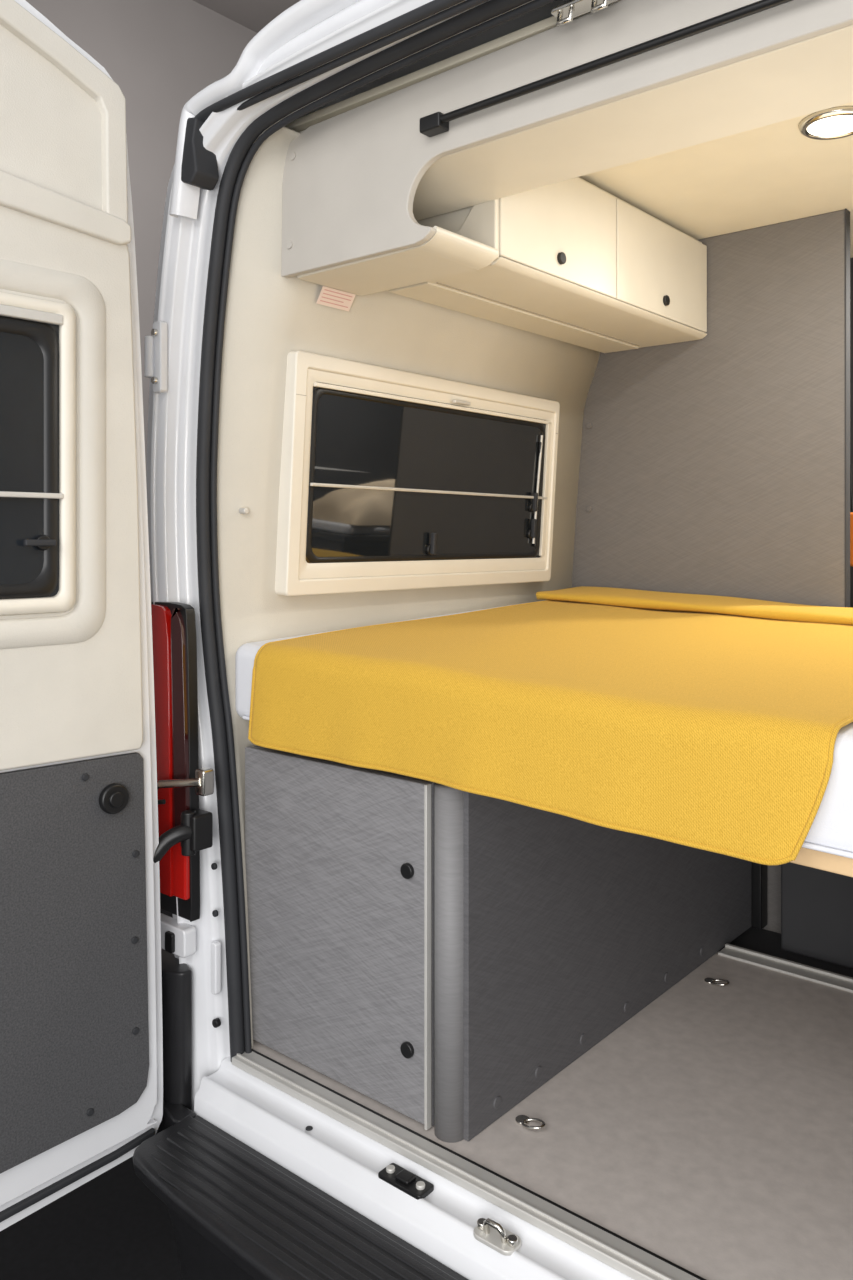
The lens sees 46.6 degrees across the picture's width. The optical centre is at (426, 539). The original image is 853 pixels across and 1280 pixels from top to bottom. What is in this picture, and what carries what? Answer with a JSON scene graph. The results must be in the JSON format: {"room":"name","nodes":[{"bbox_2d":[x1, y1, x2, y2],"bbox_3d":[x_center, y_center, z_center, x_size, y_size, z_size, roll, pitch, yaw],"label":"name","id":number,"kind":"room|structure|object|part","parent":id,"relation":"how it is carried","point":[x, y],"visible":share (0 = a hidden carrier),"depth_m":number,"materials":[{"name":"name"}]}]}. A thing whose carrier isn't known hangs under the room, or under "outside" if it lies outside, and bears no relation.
{"room":"vehicle interior","nodes":[
{"label":"vehicle interior","id":0,"kind":"room"},
{"bbox_2d":[0,909,182,1279],"bbox_3d":[0.906,1.685,1.852,11.000,0.030,12.000,0,0,40],"label":"ground","id":1,"kind":"structure","parent":0,"point":[112,1226],"depth_m":2.37,"materials":[{"name":"carpet"}]},
{"bbox_2d":[26,0,256,463],"bbox_3d":[-3.263,-1.115,5.362,0.100,5.570,12.000,0,0,40],"label":"wall","id":2,"kind":"structure","parent":0,"point":[160,54],"depth_m":6.88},
{"bbox_2d":[193,0,299,32],"bbox_3d":[-1.848,-3.950,4.171,3.800,0.100,12.000,0,0,40],"label":"ceiling","id":3,"kind":"structure","parent":0,"point":[254,15],"depth_m":7.28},
{"bbox_2d":[217,126,599,1048],"bbox_3d":[0.074,0.163,2.699,0.220,2.076,1.455,0,0,40],"label":"wall","id":4,"kind":"structure","parent":0,"point":[269,315],"depth_m":2.26,"materials":[{"name":"beige plastic"}]},
{"bbox_2d":[239,508,248,513],"bbox_3d":[-0.409,-0.065,2.214,0.020,0.014,0.014,0,0,40],"label":"stud","id":5,"kind":"object","parent":4,"relation":"attached to","point":[241,510],"visible":1,"depth_m":2.21,"materials":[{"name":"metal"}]},
{"bbox_2d":[316,286,354,310],"bbox_3d":[-0.208,-0.556,2.283,0.023,0.036,0.105,0,0,40],"label":"warning sticker","id":6,"kind":"object","parent":4,"relation":"attached to","point":[330,297],"visible":1,"depth_m":2.28,"materials":[{"name":"paper"}]},
{"bbox_2d":[275,351,559,595],"bbox_3d":[0.032,-0.151,2.671,0.091,0.560,1.097,0,0,40],"label":"window","id":7,"kind":"structure","parent":4,"relation":"in","point":[391,479],"depth_m":2.56,"materials":[{"name":"beige plastic"}]},
{"bbox_3d":[0.044,-0.155,2.678,0.006,0.428,0.999,5,3,40],"label":"glass","id":8,"kind":"part","parent":7,"relation":"part of","materials":[{"name":"black glass"}]},
{"bbox_3d":[0.051,-0.129,2.672,0.008,0.008,0.991,5,3,40],"label":"blind rail","id":9,"kind":"part","parent":7,"relation":"part of","materials":[{"name":"metal"}]},
{"bbox_3d":[0.018,0.010,2.639,0.014,0.057,0.012,5,3,40],"label":"latch handle","id":10,"kind":"part","parent":7,"relation":"part of","materials":[{"name":"black plastic"}]},
{"bbox_3d":[0.095,-0.373,2.685,0.012,0.010,0.070,5,3,40],"label":"blind pull","id":11,"kind":"part","parent":7,"relation":"part of","materials":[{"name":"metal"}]},
{"bbox_3d":[0.325,-0.035,2.998,0.014,0.057,0.012,5,3,40],"label":"latch handle","id":12,"kind":"part","parent":7,"relation":"part of","materials":[{"name":"black plastic"}]},
{"bbox_3d":[0.328,-0.115,2.994,0.014,0.057,0.012,5,3,40],"label":"latch handle","id":13,"kind":"part","parent":7,"relation":"part of","materials":[{"name":"black plastic"}]},
{"bbox_3d":[0.336,-0.029,3.023,0.009,0.100,0.013,5,3,40],"label":"stay arm","id":14,"kind":"part","parent":7,"relation":"part of","materials":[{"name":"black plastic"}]},
{"bbox_3d":[0.341,-0.139,3.019,0.009,0.100,0.013,5,3,40],"label":"stay arm","id":15,"kind":"part","parent":7,"relation":"part of","materials":[{"name":"silver metal"}]},
{"bbox_3d":[0.346,-0.249,3.014,0.009,0.100,0.013,5,3,40],"label":"stay arm","id":16,"kind":"part","parent":7,"relation":"part of","materials":[{"name":"silver metal"}]},
{"bbox_3d":[0.365,-0.157,3.046,0.011,0.412,0.018,5,3,40],"label":"blind rail","id":17,"kind":"part","parent":7,"relation":"part of","materials":[{"name":"beige plastic"}]},
{"bbox_2d":[386,177,706,352],"bbox_3d":[0.363,-0.743,2.651,0.360,0.295,1.067,0,0,40],"label":"upper cabinet","id":18,"kind":"object","parent":4,"relation":"attached to","point":[576,263],"visible":0.77,"depth_m":2.49,"materials":[{"name":"beige laminate"}]},
{"bbox_3d":[0.317,-0.747,2.345,0.017,0.258,0.504,0,0,40],"label":"door","id":19,"kind":"part","parent":18,"relation":"part of","materials":[{"name":"beige laminate"}]},
{"bbox_3d":[0.317,-0.662,2.327,0.012,0.028,0.028,0,0,40],"label":"knob","id":20,"kind":"part","parent":18,"relation":"part of","materials":[{"name":"black plastic"}]},
{"bbox_3d":[0.656,-0.747,2.747,0.017,0.258,0.536,0,0,40],"label":"door","id":21,"kind":"part","parent":18,"relation":"part of","materials":[{"name":"beige laminate"}]},
{"bbox_3d":[0.662,-0.662,2.737,0.012,0.028,0.028,0,0,40],"label":"knob","id":22,"kind":"part","parent":18,"relation":"part of","materials":[{"name":"black plastic"}]},
{"bbox_2d":[145,0,705,1279],"bbox_3d":[1.121,0.119,2.619,2.271,2.348,3.150,0,0,40],"label":"van","id":23,"kind":"object","parent":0,"point":[315,55],"depth_m":2.04,"materials":[{"name":"white paint"}]},
{"bbox_2d":[0,0,162,1230],"bbox_3d":[-0.850,0.115,1.733,0.150,2.350,0.875,0,0,44],"label":"door","id":24,"kind":"structure","parent":23,"relation":"attached to","point":[81,1029],"depth_m":1.85,"materials":[{"name":"white paint"}]},
{"bbox_3d":[-0.841,-0.155,1.668,0.004,0.526,0.468,0,0,44],"label":"glass","id":25,"kind":"part","parent":24,"relation":"part of","materials":[{"name":"black glass"}]},
{"bbox_3d":[-0.835,-0.081,1.662,0.010,0.010,0.468,0,0,44],"label":"blind rail","id":26,"kind":"part","parent":24,"relation":"part of","materials":[{"name":"metal"}]},
{"bbox_3d":[-0.699,0.005,1.791,0.012,0.012,0.058,0,0,44],"label":"latch handle","id":27,"kind":"part","parent":24,"relation":"part of","materials":[{"name":"black plastic"}]},
{"bbox_3d":[-0.836,-0.152,1.672,0.014,0.695,0.640,0,0,44],"label":"window moulding","id":28,"kind":"part","parent":24,"relation":"part of","materials":[{"name":"beige plastic"}]},
{"bbox_3d":[-0.813,0.777,1.717,0.014,0.735,0.738,0,0,44],"label":"panel","id":29,"kind":"part","parent":24,"relation":"part of","materials":[{"name":"grey plastic"}]},
{"bbox_3d":[-0.605,0.500,1.914,0.018,0.058,0.058,0,0,44],"label":"knob","id":30,"kind":"part","parent":24,"relation":"part of","materials":[{"name":"black plastic"}]},
{"bbox_2d":[151,602,199,921],"bbox_3d":[-0.573,0.472,2.169,0.199,0.681,0.040,0,0,40],"label":"tail light","id":31,"kind":"object","parent":23,"relation":"attached to","point":[174,640],"visible":0.7,"depth_m":2.12,"materials":[{"name":"red plastic"}]},
{"bbox_3d":[-0.530,0.637,2.053,0.164,0.094,0.043,0,0,-25],"label":"door check arm","id":32,"kind":"part","parent":23,"relation":"part of","materials":[{"name":"black plastic"}]},
{"bbox_3d":[-0.483,0.610,2.080,0.051,0.075,0.050,0,0,40],"label":"arm mount","id":33,"kind":"part","parent":23,"relation":"part of","materials":[{"name":"black plastic"}]},
{"bbox_2d":[133,948,467,1279],"bbox_3d":[0.093,1.215,1.464,2.149,0.610,0.263,0,0,43],"label":"rear bumper","id":34,"kind":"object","parent":23,"relation":"attached to","point":[236,1213],"depth_m":1.79,"materials":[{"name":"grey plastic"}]},
{"bbox_3d":[-0.036,1.129,1.742,0.100,0.010,0.042,0,0,40],"label":"sill plate","id":35,"kind":"part","parent":23,"relation":"part of","materials":[{"name":"black plastic"}]},
{"bbox_3d":[0.276,1.186,1.507,1.880,0.148,0.129,0,0,40],"label":"painted sill","id":36,"kind":"part","parent":23,"relation":"part of","materials":[{"name":"white paint"}]},
{"bbox_3d":[0.240,1.102,1.580,1.668,0.020,0.050,0,0,40],"label":"sill strip","id":37,"kind":"part","parent":23,"relation":"part of","materials":[{"name":"white metal"}]},
{"bbox_2d":[253,926,852,1279],"bbox_3d":[1.490,1.130,3.043,1.760,0.060,3.825,0,0,40],"label":"floor","id":38,"kind":"structure","parent":0,"point":[710,1131],"depth_m":1.85,"materials":[{"name":"laminate"}]},
{"bbox_2d":[245,746,766,1142],"bbox_3d":[0.286,0.777,2.500,0.633,0.645,1.398,0,0,40],"label":"storage cabinet","id":39,"kind":"object","parent":38,"relation":"on","point":[437,953],"visible":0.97,"depth_m":1.99,"materials":[{"name":"laminate"}]},
{"bbox_3d":[-0.196,0.772,2.017,0.518,0.635,0.018,0,0,40],"label":"door","id":40,"kind":"part","parent":39,"relation":"part of","materials":[{"name":"grey laminate"}]},
{"bbox_3d":[-0.036,0.960,1.863,0.029,0.029,0.010,0,0,40],"label":"knob","id":41,"kind":"part","parent":39,"relation":"part of","materials":[{"name":"black plastic"}]},
{"bbox_3d":[-0.036,0.623,1.863,0.029,0.029,0.010,0,0,40],"label":"knob","id":42,"kind":"part","parent":39,"relation":"part of","materials":[{"name":"black plastic"}]},
{"bbox_3d":[0.045,0.777,1.836,0.062,0.644,0.062,0,0,40],"label":"corner post","id":43,"kind":"part","parent":39,"relation":"part of","materials":[{"name":"grey metal"}]},
{"bbox_3d":[0.509,0.779,2.334,0.016,0.639,1.363,0,0,40],"label":"panel","id":44,"kind":"part","parent":39,"relation":"part of","materials":[{"name":"laminate"}]},
{"bbox_2d":[515,1115,544,1129],"bbox_3d":[0.194,1.093,1.858,0.067,0.015,0.038,0,0,40],"label":"ring","id":45,"kind":"object","parent":38,"relation":"on","point":[523,1120],"visible":1,"depth_m":1.86,"materials":[{"name":"silver metal"}]},
{"bbox_3d":[0.182,1.098,1.874,0.028,0.005,0.028,0,0,40],"label":"plate","id":46,"kind":"part","parent":45,"relation":"part of","materials":[{"name":"silver metal"}]},
{"bbox_2d":[704,978,729,985],"bbox_3d":[0.718,1.093,2.450,0.067,0.015,0.038,0,0,40],"label":"ring","id":47,"kind":"object","parent":38,"relation":"on","point":[712,981],"visible":1,"depth_m":2.45,"materials":[{"name":"silver metal"}]},
{"bbox_3d":[0.706,1.098,2.466,0.028,0.005,0.028,0,0,40],"label":"plate","id":48,"kind":"part","parent":47,"relation":"part of","materials":[{"name":"silver metal"}]},
{"bbox_2d":[718,943,852,992],"bbox_3d":[1.123,1.103,2.366,0.870,0.034,0.057,0,0,40],"label":"rail","id":49,"kind":"object","parent":38,"relation":"on","point":[842,982],"visible":1,"depth_m":2.53,"materials":[{"name":"metal"}]},
{"bbox_2d":[781,862,852,968],"bbox_3d":[1.264,0.829,2.510,0.710,0.578,0.117,0,0,40],"label":"panel","id":50,"kind":"object","parent":38,"relation":"on","point":[816,904],"visible":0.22,"depth_m":2.63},
{"bbox_3d":[1.294,0.799,1.665,0.275,0.598,1.365,0,0,40],"label":"storage cabinet","id":51,"kind":"object","parent":38,"relation":"on","visible":0},
{"bbox_2d":[235,600,852,876],"bbox_3d":[0.692,0.332,2.149,1.790,0.300,1.390,0,0,40],"label":"bed","id":52,"kind":"object","parent":51,"relation":"on","point":[828,844],"visible":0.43,"depth_m":1.37,"materials":[{"name":"white fabric"}]},
{"bbox_2d":[248,586,852,865],"bbox_3d":[0.530,0.303,2.262,1.252,0.309,1.413,0,0,40],"label":"blanket","id":53,"kind":"object","parent":52,"relation":"on","point":[711,723],"visible":1,"depth_m":1.76,"materials":[{"name":"yellow fabric"}]},
{"bbox_2d":[285,0,852,257],"bbox_3d":[1.548,-0.911,3.057,1.750,0.017,3.730,0,0,40],"label":"ceiling","id":54,"kind":"structure","parent":0,"point":[774,173],"depth_m":2.45,"materials":[{"name":"beige plastic"}]},
{"bbox_2d":[281,0,852,277],"bbox_3d":[0.415,-0.737,1.728,1.690,0.326,0.282,0,0,40],"label":"trim panel","id":55,"kind":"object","parent":54,"relation":"attached to","point":[358,182],"depth_m":1.78,"materials":[{"name":"beige plastic"}]},
{"bbox_2d":[297,226,498,295],"bbox_3d":[-0.051,-0.651,2.134,0.403,0.158,0.256,0,0,40],"label":"open shelf","id":56,"kind":"object","parent":55,"relation":"attached to","point":[447,253],"visible":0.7,"depth_m":2.07,"materials":[{"name":"beige laminate"}]},
{"bbox_2d":[420,0,792,136],"bbox_3d":[0.460,-0.782,1.490,1.215,0.029,0.032,0,0,40],"label":"rod","id":57,"kind":"object","parent":55,"relation":"attached to","point":[436,123],"visible":1,"depth_m":1.63,"materials":[{"name":"black plastic"}]},
{"bbox_2d":[798,106,852,139],"bbox_3d":[0.882,-0.895,2.134,0.152,0.015,0.152,0,0,40],"label":"recessed light","id":58,"kind":"object","parent":54,"relation":"in","point":[834,122],"visible":0.99,"depth_m":2.12,"materials":[{"name":"silver metal"}]},
{"bbox_2d":[808,115,852,135],"bbox_3d":[0.882,-0.896,2.134,0.112,0.009,0.112,0,0,40],"label":"diffuser","id":59,"kind":"object","parent":58,"relation":"attached to","point":[822,125],"depth_m":2.13,"materials":[{"name":"beige plastic"}]},
{"bbox_2d":[572,210,844,933],"bbox_3d":[0.809,0.108,2.999,0.894,2.023,0.030,0,0,40],"label":"wall","id":60,"kind":"structure","parent":0,"point":[713,464],"depth_m":2.90,"materials":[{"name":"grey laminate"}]},
{"bbox_2d":[586,423,591,428],"bbox_3d":[0.527,-0.370,3.211,0.020,0.020,0.006,0,0,40],"label":"cap","id":61,"kind":"object","parent":60,"relation":"attached to","point":[589,425],"visible":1,"depth_m":3.21,"materials":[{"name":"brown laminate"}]},
{"bbox_2d":[845,209,849,606],"bbox_3d":[1.152,0.108,2.710,0.004,2.023,0.036,0,0,40],"label":"trim","id":62,"kind":"structure","parent":60,"relation":"attached to","point":[847,212],"depth_m":2.70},
{"bbox_2d":[850,464,852,566],"bbox_3d":[1.252,-0.067,2.868,0.080,0.307,0.040,0,0,40],"label":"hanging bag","id":63,"kind":"object","parent":60,"relation":"hanging from","point":[851,465],"visible":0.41,"depth_m":2.86,"materials":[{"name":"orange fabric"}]},
{"bbox_2d":[850,258,852,607],"bbox_3d":[1.187,0.120,3.334,0.720,2.060,0.030,0,0,40],"label":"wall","id":64,"kind":"structure","parent":0,"point":[851,259],"depth_m":3.17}
]}

